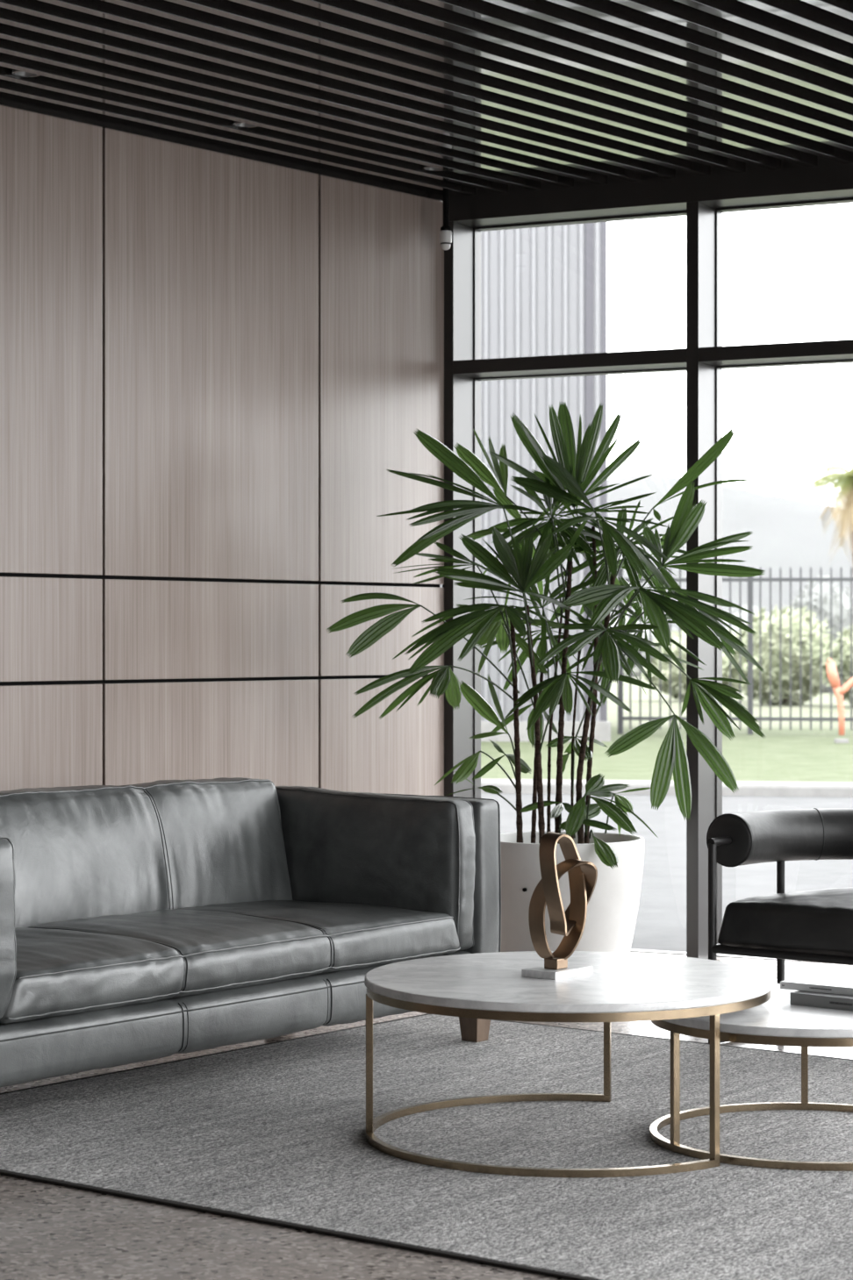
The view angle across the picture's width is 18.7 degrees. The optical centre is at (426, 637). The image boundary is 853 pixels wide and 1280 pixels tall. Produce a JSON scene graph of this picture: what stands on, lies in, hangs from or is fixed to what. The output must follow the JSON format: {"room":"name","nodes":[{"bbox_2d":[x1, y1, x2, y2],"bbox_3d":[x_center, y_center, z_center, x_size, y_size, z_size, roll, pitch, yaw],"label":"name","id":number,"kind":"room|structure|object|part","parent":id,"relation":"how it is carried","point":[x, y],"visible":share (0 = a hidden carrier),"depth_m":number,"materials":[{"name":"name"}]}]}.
{"room":"lobby","nodes":[
{"label":"lobby","id":0,"kind":"room"},
{"bbox_2d":[0,105,439,686],"bbox_3d":[-2.093,-0.400,8.011,0.149,3.340,6.800,0,0,38],"label":"wall","id":1,"kind":"structure","parent":0,"point":[18,575],"depth_m":9.50,"materials":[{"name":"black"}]},
{"bbox_2d":[0,683,102,791],"bbox_3d":[-1.501,0.714,8.632,0.022,1.104,1.157,0,0,38],"label":"wall panel","id":2,"kind":"object","parent":1,"relation":"attached to","point":[51,735],"visible":0.45,"depth_m":8.89,"materials":[{"name":"grey wood"}]},
{"bbox_2d":[0,576,102,681],"bbox_3d":[-1.501,-0.029,8.632,0.022,0.355,1.157,0,0,38],"label":"wall panel","id":3,"kind":"object","parent":1,"relation":"attached to","point":[51,629],"visible":1,"depth_m":8.89,"materials":[{"name":"grey wood"}]},
{"bbox_2d":[0,105,102,575],"bbox_3d":[-1.501,-1.006,8.632,0.022,1.572,1.157,0,0,38],"label":"wall panel","id":4,"kind":"object","parent":1,"relation":"attached to","point":[51,168],"visible":1,"depth_m":8.88,"materials":[{"name":"grey wood"}]},
{"bbox_2d":[101,679,318,787],"bbox_3d":[-0.781,0.714,9.555,0.023,1.104,1.157,0,0,38],"label":"wall panel","id":5,"kind":"object","parent":1,"relation":"attached to","point":[153,732],"visible":0.44,"depth_m":9.53,"materials":[{"name":"grey wood"}]},
{"bbox_2d":[102,579,318,679],"bbox_3d":[-0.781,-0.029,9.555,0.023,0.355,1.157,0,0,38],"label":"wall panel","id":6,"kind":"object","parent":1,"relation":"attached to","point":[153,629],"visible":1,"depth_m":9.51,"materials":[{"name":"grey wood"}]},
{"bbox_2d":[102,128,318,580],"bbox_3d":[-0.781,-1.006,9.555,0.023,1.572,1.157,0,0,38],"label":"wall panel","id":7,"kind":"object","parent":1,"relation":"attached to","point":[210,259],"visible":1,"depth_m":9.49,"materials":[{"name":"grey wood"}]},
{"bbox_2d":[0,91,443,200],"bbox_3d":[-1.962,-1.931,8.036,0.035,0.278,6.600,0,0,38],"label":"trim","id":8,"kind":"structure","parent":1,"relation":"attached to","point":[6,99],"depth_m":9.52,"materials":[{"name":"black metal"}]},
{"bbox_2d":[316,677,443,795],"bbox_3d":[-0.177,0.714,10.331,0.022,1.104,0.783,0,0,38],"label":"wall panel","id":9,"kind":"object","parent":1,"relation":"attached to","point":[402,752],"visible":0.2,"depth_m":10.31,"materials":[{"name":"grey wood"}]},
{"bbox_2d":[318,584,443,676],"bbox_3d":[-0.177,-0.029,10.331,0.022,0.355,0.783,0,0,38],"label":"wall panel","id":10,"kind":"object","parent":1,"relation":"attached to","point":[376,660],"visible":0.74,"depth_m":10.26,"materials":[{"name":"grey wood"}]},
{"bbox_2d":[318,174,443,584],"bbox_3d":[-0.177,-1.006,10.331,0.022,1.572,0.783,0,0,38],"label":"wall panel","id":11,"kind":"object","parent":1,"relation":"attached to","point":[381,253],"visible":0.91,"depth_m":10.28,"materials":[{"name":"grey wood"}]},
{"bbox_2d":[442,156,852,963],"bbox_3d":[1.777,-0.390,9.927,3.712,3.360,0.260,0,0,27],"label":"window","id":12,"kind":"structure","parent":1,"relation":"in","point":[704,199],"depth_m":10.30,"materials":[{"name":"black metal"}]},
{"bbox_3d":[1.777,-1.890,9.927,3.700,0.360,0.260,0,0,27],"label":"head frame","id":13,"kind":"part","parent":12,"relation":"part of","materials":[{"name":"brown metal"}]},
{"bbox_3d":[1.821,1.278,10.015,3.700,0.023,0.065,0,0,27],"label":"sill frame","id":14,"kind":"part","parent":12,"relation":"part of","materials":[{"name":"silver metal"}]},
{"bbox_2d":[0,951,852,1279],"bbox_3d":[-0.331,1.345,2.893,7.946,0.150,15.986,0,0,0],"label":"floor","id":15,"kind":"structure","parent":0,"point":[48,1231],"depth_m":5.46,"materials":[{"name":"concrete"}]},
{"bbox_2d":[0,1013,852,1279],"bbox_3d":[0.557,1.266,6.604,3.449,0.008,2.691,0,0,38],"label":"rug","id":16,"kind":"object","parent":15,"relation":"on","point":[274,1133],"visible":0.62,"depth_m":6.41,"materials":[{"name":"grey carpet"}]},
{"bbox_2d":[0,777,500,1086],"bbox_3d":[-0.837,0.858,7.502,0.981,0.824,2.297,0,0,38],"label":"sofa","id":17,"kind":"object","parent":16,"relation":"on","point":[146,921],"visible":0.97,"depth_m":7.58,"materials":[{"name":"grey leather"}]},
{"bbox_2d":[0,836,14,1016],"bbox_3d":[-1.375,0.729,6.701,0.834,0.498,0.152,0,0,38],"label":"cushion","id":18,"kind":"object","parent":17,"relation":"on","point":[7,864],"depth_m":6.46,"materials":[{"name":"grey leather"}]},
{"bbox_2d":[0,777,293,928],"bbox_3d":[-1.067,0.671,7.679,0.297,0.450,1.829,0,0,38],"label":"cushion","id":19,"kind":"object","parent":17,"relation":"on","point":[87,851],"depth_m":7.79,"materials":[{"name":"leather"}]},
{"bbox_2d":[0,900,459,1023],"bbox_3d":[-0.775,0.904,7.454,0.821,0.191,1.911,0,0,38],"label":"seat cushion","id":20,"kind":"object","parent":17,"relation":"on","point":[135,961],"depth_m":7.21,"materials":[{"name":"leather"}]},
{"bbox_2d":[275,786,475,951],"bbox_3d":[-0.191,0.729,8.219,0.834,0.494,0.152,0,0,38],"label":"cushion","id":21,"kind":"object","parent":17,"relation":"on","point":[410,853],"depth_m":8.09,"materials":[{"name":"grey leather"}]},
{"bbox_3d":[-0.174,0.822,8.361,0.966,0.633,0.127,0,0,38],"label":"arm panel","id":22,"kind":"part","parent":17,"relation":"part of","materials":[{"name":"grey leather"}]},
{"bbox_3d":[0.152,1.197,8.114,0.084,0.130,0.084,0,0,38],"label":"leg","id":23,"kind":"part","parent":17,"relation":"part of","materials":[{"name":"brown wood"}]},
{"bbox_2d":[364,951,772,1178],"bbox_3d":[0.358,1.059,6.560,1.030,0.406,1.030,0,0,0],"label":"coffee table","id":24,"kind":"object","parent":16,"relation":"on","point":[620,987],"visible":0.98,"depth_m":6.31,"materials":[{"name":"white stone"}]},
{"bbox_3d":[-0.144,1.071,6.529,0.018,0.345,0.018,0,0,-3],"label":"leg","id":25,"kind":"part","parent":24,"relation":"part of","materials":[{"name":"gold metal"}]},
{"bbox_2d":[521,831,597,979],"bbox_3d":[0.343,0.675,6.563,0.191,0.363,0.165,0,0,38],"label":"knot sculpture","id":26,"kind":"object","parent":24,"relation":"on","point":[582,875],"visible":1,"depth_m":6.55,"materials":[{"name":"brown metal"}]},
{"bbox_3d":[0.492,1.071,7.045,0.018,0.345,0.018,0,0,16],"label":"leg","id":27,"kind":"part","parent":24,"relation":"part of","materials":[{"name":"gold metal"}]},
{"bbox_3d":[0.688,1.071,6.180,0.018,0.345,0.018,0,0,-41],"label":"leg","id":28,"kind":"part","parent":24,"relation":"part of","materials":[{"name":"gold metal"}]},
{"bbox_2d":[649,983,852,1171],"bbox_3d":[0.970,1.094,6.530,0.816,0.336,0.816,0,0,0],"label":"coffee table","id":29,"kind":"object","parent":16,"relation":"on","point":[775,1021],"visible":0.61,"depth_m":6.32,"materials":[{"name":"white stone"}]},
{"bbox_3d":[0.611,1.107,6.363,0.018,0.275,0.018,0,0,-25],"label":"leg","id":30,"kind":"part","parent":29,"relation":"part of","materials":[{"name":"gold metal"}]},
{"bbox_3d":[1.011,1.107,6.924,0.018,0.275,0.018,0,0,6],"label":"leg","id":31,"kind":"part","parent":29,"relation":"part of","materials":[{"name":"gold metal"}]},
{"bbox_2d":[790,990,852,1010],"bbox_3d":[1.108,0.911,6.529,0.300,0.030,0.235,0,0,40],"label":"book","id":32,"kind":"object","parent":29,"relation":"on","point":[799,997],"visible":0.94,"depth_m":6.48,"materials":[{"name":"grey paper"}]},
{"bbox_2d":[779,972,852,995],"bbox_3d":[1.092,0.886,6.607,0.300,0.018,0.235,0,0,37],"label":"book","id":33,"kind":"object","parent":32,"relation":"on","point":[823,982],"visible":1,"depth_m":6.58,"materials":[{"name":"grey paper"}]},
{"bbox_2d":[781,984,831,990],"bbox_3d":[0.963,0.886,6.557,0.141,0.003,0.001,0,0,37],"label":"print","id":34,"kind":"object","parent":33,"relation":"on","point":[797,987],"depth_m":6.56,"materials":[{"name":"grey paper"}]},
{"bbox_2d":[829,1001,852,1006],"bbox_3d":[1.032,0.910,6.441,0.065,0.005,0.001,0,0,40],"label":"print","id":35,"kind":"object","parent":32,"relation":"on","point":[836,1003],"depth_m":6.44},
{"bbox_2d":[325,400,765,952],"bbox_3d":[0.451,0.185,9.610,1.657,2.170,0.821,0,0,-6],"label":"potted palm","id":36,"kind":"object","parent":15,"relation":"on","point":[612,906],"visible":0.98,"depth_m":9.46,"materials":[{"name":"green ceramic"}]},
{"bbox_3d":[0.333,0.349,9.560,0.054,0.939,0.024,0,0,0],"label":"stem","id":37,"kind":"part","parent":36,"relation":"part of","materials":[{"name":"brown plant"}]},
{"bbox_3d":[0.399,0.350,9.480,0.082,0.939,0.024,0,0,0],"label":"stem","id":38,"kind":"part","parent":36,"relation":"part of","materials":[{"name":"brown plant"}]},
{"bbox_3d":[0.415,0.464,9.720,0.052,0.710,0.019,0,0,0],"label":"stem","id":39,"kind":"part","parent":36,"relation":"part of","materials":[{"name":"brown plant"}]},
{"bbox_3d":[0.483,0.364,9.760,0.062,0.908,0.015,0,0,0],"label":"stem","id":40,"kind":"part","parent":36,"relation":"part of","materials":[{"name":"brown plant"}]},
{"bbox_3d":[0.507,0.268,9.600,0.072,1.102,0.027,0,0,0],"label":"stem","id":41,"kind":"part","parent":36,"relation":"part of","materials":[{"name":"brown plant"}]},
{"bbox_2d":[500,831,643,952],"bbox_3d":[0.505,1.006,9.620,0.606,0.528,0.606,0,0,0],"label":"pot","id":42,"kind":"object","parent":36,"relation":"attached to","point":[612,906],"depth_m":9.40,"materials":[{"name":"white ceramic"}]},
{"bbox_3d":[0.562,0.431,9.780,0.037,0.776,0.013,0,0,0],"label":"stem","id":43,"kind":"part","parent":36,"relation":"part of","materials":[{"name":"brown plant"}]},
{"bbox_3d":[0.616,0.201,9.700,0.058,1.237,0.021,0,0,0],"label":"stem","id":44,"kind":"part","parent":36,"relation":"part of","materials":[{"name":"brown plant"}]},
{"bbox_3d":[0.623,0.285,9.520,0.149,1.069,0.026,0,0,0],"label":"stem","id":45,"kind":"part","parent":36,"relation":"part of","materials":[{"name":"brown plant"}]},
{"bbox_2d":[706,808,852,1043],"bbox_3d":[1.470,0.911,8.083,1.070,0.717,0.754,0,0,38],"label":"lounge chair","id":46,"kind":"object","parent":15,"relation":"on","point":[816,926],"visible":0.99,"depth_m":8.06,"materials":[{"name":"black leather"}]},
{"bbox_3d":[0.891,0.956,8.073,0.026,0.628,0.026,0,0,38],"label":"leg","id":47,"kind":"part","parent":46,"relation":"part of","materials":[{"name":"black metal"}]},
{"bbox_3d":[1.142,0.991,8.346,0.026,0.559,0.026,0,0,38],"label":"leg","id":48,"kind":"part","parent":46,"relation":"part of","materials":[{"name":"black metal"}]},
{"bbox_3d":[1.246,0.970,7.796,0.900,0.026,0.026,0,0,38],"label":"cross rail","id":49,"kind":"part","parent":46,"relation":"part of","materials":[{"name":"black metal"}]},
{"bbox_3d":[1.466,0.890,8.075,0.898,0.197,0.717,0,0,38],"label":"seat","id":50,"kind":"part","parent":46,"relation":"part of","materials":[{"name":"black leather"}]},
{"bbox_3d":[-0.331,-2.150,2.893,7.946,0.160,15.986,0,0,0],"label":"ceiling","id":51,"kind":"structure","parent":0,"visible":0},
{"bbox_3d":[-1.819,-1.950,4.400,4.700,0.040,10.440,0,0,38],"label":"trim","id":52,"kind":"structure","parent":51,"relation":"attached to","visible":0},
{"bbox_2d":[0,78,475,195],"bbox_3d":[-1.841,-1.868,7.966,0.044,0.124,6.593,0,0,38],"label":"batten","id":53,"kind":"object","parent":52,"relation":"attached to","point":[13,88],"visible":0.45,"depth_m":9.37,"materials":[{"name":"black metal"}]},
{"bbox_2d":[439,191,451,250],"bbox_3d":[0.078,-1.687,10.470,0.049,0.238,0.049,0,0,0],"label":"security camera","id":54,"kind":"object","parent":53,"relation":"attached to","point":[445,233],"visible":1,"depth_m":10.46,"materials":[{"name":"white plastic"}]},
{"bbox_2d":[0,65,507,193],"bbox_3d":[-1.744,-1.868,7.859,0.044,0.124,6.700,0,0,38],"label":"batten","id":55,"kind":"object","parent":52,"relation":"attached to","point":[41,82],"visible":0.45,"depth_m":9.23,"materials":[{"name":"black metal"}]},
{"bbox_2d":[11,68,39,77],"bbox_3d":[-1.287,-1.870,8.331,0.096,0.110,0.096,0,0,38],"label":"recessed light","id":56,"kind":"object","parent":55,"relation":"attached to","point":[15,72],"visible":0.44,"depth_m":8.36,"materials":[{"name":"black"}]},
{"bbox_2d":[231,120,256,127],"bbox_3d":[-0.640,-1.870,9.161,0.096,0.110,0.096,0,0,38],"label":"recessed light","id":57,"kind":"object","parent":55,"relation":"attached to","point":[237,124],"visible":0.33,"depth_m":9.19,"materials":[{"name":"black"}]},
{"bbox_2d":[421,164,443,171],"bbox_3d":[0.030,-1.870,10.021,0.096,0.110,0.096,0,0,38],"label":"recessed light","id":58,"kind":"object","parent":55,"relation":"attached to","point":[424,167],"visible":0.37,"depth_m":10.05,"materials":[{"name":"black"}]},
{"bbox_2d":[0,52,540,190],"bbox_3d":[-1.648,-1.868,7.753,0.044,0.124,6.806,0,0,38],"label":"batten","id":59,"kind":"object","parent":52,"relation":"attached to","point":[7,60],"visible":0.45,"depth_m":9.06,"materials":[{"name":"black metal"}]},
{"bbox_2d":[0,37,573,187],"bbox_3d":[-1.551,-1.868,7.646,0.044,0.124,6.912,0,0,38],"label":"batten","id":60,"kind":"object","parent":52,"relation":"attached to","point":[8,46],"visible":0.45,"depth_m":8.91,"materials":[{"name":"black metal"}]},
{"bbox_2d":[0,22,607,185],"bbox_3d":[-1.454,-1.868,7.539,0.044,0.124,7.019,0,0,38],"label":"batten","id":61,"kind":"object","parent":52,"relation":"attached to","point":[7,32],"visible":0.45,"depth_m":8.76,"materials":[{"name":"black metal"}]},
{"bbox_2d":[0,7,641,181],"bbox_3d":[-1.357,-1.868,7.432,0.044,0.124,7.126,0,0,38],"label":"batten","id":62,"kind":"object","parent":52,"relation":"attached to","point":[7,17],"visible":0.45,"depth_m":8.59,"materials":[{"name":"black metal"}]},
{"bbox_2d":[0,0,675,178],"bbox_3d":[-1.261,-1.868,7.325,0.048,0.124,7.232,0,0,38],"label":"batten","id":63,"kind":"object","parent":52,"relation":"attached to","point":[37,8],"visible":0.45,"depth_m":8.45,"materials":[{"name":"black metal"}]},
{"bbox_2d":[38,0,710,176],"bbox_3d":[-1.164,-1.868,7.218,0.049,0.124,7.339,0,0,38],"label":"batten","id":64,"kind":"object","parent":52,"relation":"attached to","point":[103,9],"visible":0.45,"depth_m":8.42,"materials":[{"name":"black metal"}]},
{"bbox_2d":[101,0,745,172],"bbox_3d":[-1.067,-1.868,7.111,0.049,0.124,7.445,0,0,38],"label":"batten","id":65,"kind":"object","parent":52,"relation":"attached to","point":[161,8],"visible":0.45,"depth_m":8.40,"materials":[{"name":"black metal"}]},
{"bbox_2d":[165,0,780,170],"bbox_3d":[-0.971,-1.868,7.004,0.044,0.124,7.552,0,0,38],"label":"batten","id":66,"kind":"object","parent":52,"relation":"attached to","point":[228,9],"visible":0.45,"depth_m":8.39,"materials":[{"name":"black metal"}]},
{"bbox_2d":[228,0,817,166],"bbox_3d":[-0.874,-1.868,6.897,0.044,0.124,7.658,0,0,38],"label":"batten","id":67,"kind":"object","parent":52,"relation":"attached to","point":[290,9],"visible":0.45,"depth_m":8.37,"materials":[{"name":"black metal"}]},
{"bbox_2d":[292,0,852,164],"bbox_3d":[-0.777,-1.868,6.791,0.044,0.124,7.765,0,0,38],"label":"batten","id":68,"kind":"object","parent":52,"relation":"attached to","point":[353,9],"visible":0.44,"depth_m":8.35,"materials":[{"name":"black metal"}]},
{"bbox_2d":[356,0,852,151],"bbox_3d":[-0.680,-1.868,6.684,0.044,0.124,7.871,0,0,38],"label":"batten","id":69,"kind":"object","parent":52,"relation":"attached to","point":[425,11],"visible":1,"depth_m":8.26,"materials":[{"name":"black metal"}]},
{"bbox_2d":[419,0,852,136],"bbox_3d":[-0.584,-1.868,6.577,0.044,0.124,7.978,0,0,38],"label":"batten","id":70,"kind":"object","parent":52,"relation":"attached to","point":[482,10],"visible":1,"depth_m":8.16,"materials":[{"name":"black metal"}]},
{"bbox_2d":[483,0,852,120],"bbox_3d":[-0.487,-1.868,6.470,0.044,0.124,8.084,0,0,38],"label":"batten","id":71,"kind":"object","parent":52,"relation":"attached to","point":[544,10],"visible":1,"depth_m":8.06,"materials":[{"name":"black metal"}]},
{"bbox_2d":[546,0,852,103],"bbox_3d":[-0.390,-1.868,6.363,0.049,0.124,8.190,0,0,38],"label":"batten","id":72,"kind":"object","parent":52,"relation":"attached to","point":[609,10],"visible":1,"depth_m":7.95,"materials":[{"name":"black metal"}]},
{"bbox_2d":[609,0,852,84],"bbox_3d":[-0.293,-1.868,6.256,0.049,0.124,8.297,0,0,38],"label":"batten","id":73,"kind":"object","parent":52,"relation":"attached to","point":[672,10],"visible":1,"depth_m":7.84,"materials":[{"name":"black metal"}]},
{"bbox_2d":[673,0,852,64],"bbox_3d":[-0.197,-1.868,6.149,0.044,0.124,8.404,0,0,38],"label":"batten","id":74,"kind":"object","parent":52,"relation":"attached to","point":[733,10],"visible":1,"depth_m":7.71,"materials":[{"name":"black metal"}]},
{"bbox_2d":[736,0,852,43],"bbox_3d":[-0.100,-1.868,6.042,0.044,0.124,8.510,0,0,38],"label":"batten","id":75,"kind":"object","parent":52,"relation":"attached to","point":[799,11],"visible":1,"depth_m":7.59,"materials":[{"name":"black metal"}]},
{"bbox_2d":[800,0,852,20],"bbox_3d":[-0.003,-1.868,5.936,0.044,0.124,8.616,0,0,38],"label":"batten","id":76,"kind":"object","parent":52,"relation":"attached to","point":[843,8],"visible":1,"depth_m":7.44,"materials":[{"name":"black metal"}]},
{"label":"outside","id":77,"kind":"structure","parent":0,"visible":0},
{"bbox_2d":[607,660,852,729],"bbox_3d":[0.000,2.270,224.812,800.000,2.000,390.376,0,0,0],"label":"field","id":78,"kind":"structure","parent":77,"point":[611,706],"depth_m":47.70,"materials":[{"name":"green plant"}]},
{"bbox_2d":[439,200,610,741],"bbox_3d":[-3.886,-4.160,35.465,12.180,11.120,9.070,0,0,0],"label":"metal building","id":79,"kind":"structure","parent":78,"relation":"on","point":[544,289],"depth_m":30.99,"materials":[{"name":"light grey corrugated painted metal"}]},
{"bbox_2d":[608,612,675,677],"bbox_3d":[8.182,0.305,107.978,5.052,2.860,5.255,0,0,0],"label":"tree","id":80,"kind":"object","parent":78,"relation":"on","point":[653,637],"visible":0.06,"depth_m":106.69,"materials":[{"name":"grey plant"}]},
{"bbox_2d":[637,624,744,701],"bbox_3d":[5.939,0.540,55.950,2.683,1.910,2.732,0,0,0],"label":"bush","id":81,"kind":"object","parent":78,"relation":"on","point":[664,667],"visible":0.18,"depth_m":55.43,"materials":[{"name":"green plant"}]},
{"bbox_2d":[722,604,779,636],"bbox_3d":[12.141,0.235,94.977,4.465,2.944,4.784,0,0,0],"label":"tree","id":82,"kind":"object","parent":78,"relation":"on","point":[744,614],"visible":0.07,"depth_m":94.19,"materials":[{"name":"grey plant"}]},
{"bbox_2d":[723,605,833,705],"bbox_3d":[7.127,0.397,51.986,2.299,2.140,2.257,0,0,0],"label":"bush","id":83,"kind":"object","parent":78,"relation":"on","point":[785,612],"visible":0.71,"depth_m":51.34,"materials":[{"name":"green plant"}]},
{"bbox_2d":[788,574,852,693],"bbox_3d":[10.463,-0.073,68.027,2.446,3.218,2.331,0,0,0],"label":"tree","id":84,"kind":"object","parent":78,"relation":"on","point":[825,588],"visible":0.29,"depth_m":67.35,"materials":[{"name":"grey plant"}]},
{"bbox_2d":[801,460,852,566],"bbox_3d":[6.673,-0.678,40.026,1.664,4.112,1.641,0,0,44],"label":"palm tree","id":85,"kind":"object","parent":78,"relation":"on","point":[841,481],"visible":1,"depth_m":39.81,"materials":[{"name":"green plant"}]},
{"bbox_2d":[822,623,852,707],"bbox_3d":[8.668,0.492,49.998,2.175,1.928,2.227,0,0,0],"label":"bush","id":86,"kind":"object","parent":78,"relation":"on","point":[846,633],"visible":0.63,"depth_m":49.71,"materials":[{"name":"green plant"}]},
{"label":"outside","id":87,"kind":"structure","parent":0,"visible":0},
{"bbox_2d":[607,473,852,633],"bbox_3d":[60.000,-16.139,500.000,640.000,38.818,160.000,0,0,0],"label":"hill","id":88,"kind":"structure","parent":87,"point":[782,527],"depth_m":488.87,"materials":[{"name":"white"}]},
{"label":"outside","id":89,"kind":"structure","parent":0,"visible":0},
{"bbox_2d":[480,727,852,782],"bbox_3d":[6.231,1.440,28.169,63.972,0.400,13.994,0,0,10],"label":"lawn","id":90,"kind":"structure","parent":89,"point":[785,754],"depth_m":26.80,"materials":[{"name":"green plant"}]},
{"bbox_2d":[617,565,852,734],"bbox_3d":[5.884,0.160,32.961,6.904,2.160,0.082,0,0,8],"label":"picket fence","id":91,"kind":"object","parent":90,"relation":"on","point":[749,579],"visible":0.46,"depth_m":33.14,"materials":[{"name":"grey metal"}]},
{"bbox_3d":[2.505,0.170,33.428,0.080,2.140,0.080,0,0,8],"label":"post","id":92,"kind":"part","parent":91,"relation":"part of","materials":[{"name":"grey metal"}]},
{"bbox_3d":[5.906,1.040,32.958,6.860,0.044,0.040,0,0,8],"label":"rail","id":93,"kind":"part","parent":91,"relation":"part of","materials":[{"name":"grey metal"}]},
{"bbox_3d":[5.906,-0.745,32.958,6.860,0.044,0.040,0,0,8],"label":"rail","id":94,"kind":"part","parent":91,"relation":"part of","materials":[{"name":"grey metal"}]},
{"bbox_3d":[4.153,0.170,33.200,0.080,2.140,0.080,0,0,8],"label":"post","id":95,"kind":"part","parent":91,"relation":"part of","materials":[{"name":"grey metal"}]},
{"bbox_2d":[825,658,852,743],"bbox_3d":[4.976,0.752,30.500,0.539,1.015,0.124,0,0,0],"label":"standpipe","id":96,"kind":"object","parent":90,"relation":"on","point":[832,675],"visible":0.84,"depth_m":30.46,"materials":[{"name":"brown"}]},
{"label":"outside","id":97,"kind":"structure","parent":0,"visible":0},
{"bbox_2d":[480,793,852,954],"bbox_3d":[8.845,1.500,17.904,70.811,0.400,20.330,0,0,27],"label":"pavement","id":98,"kind":"structure","parent":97,"point":[661,919],"depth_m":14.67,"materials":[{"name":"concrete"}]},
{"bbox_2d":[480,779,852,797],"bbox_3d":[5.006,1.385,21.067,63.972,0.370,0.420,0,0,10],"label":"kerb","id":99,"kind":"object","parent":98,"relation":"on","point":[761,789],"depth_m":21.37,"materials":[{"name":"concrete"}]}
]}

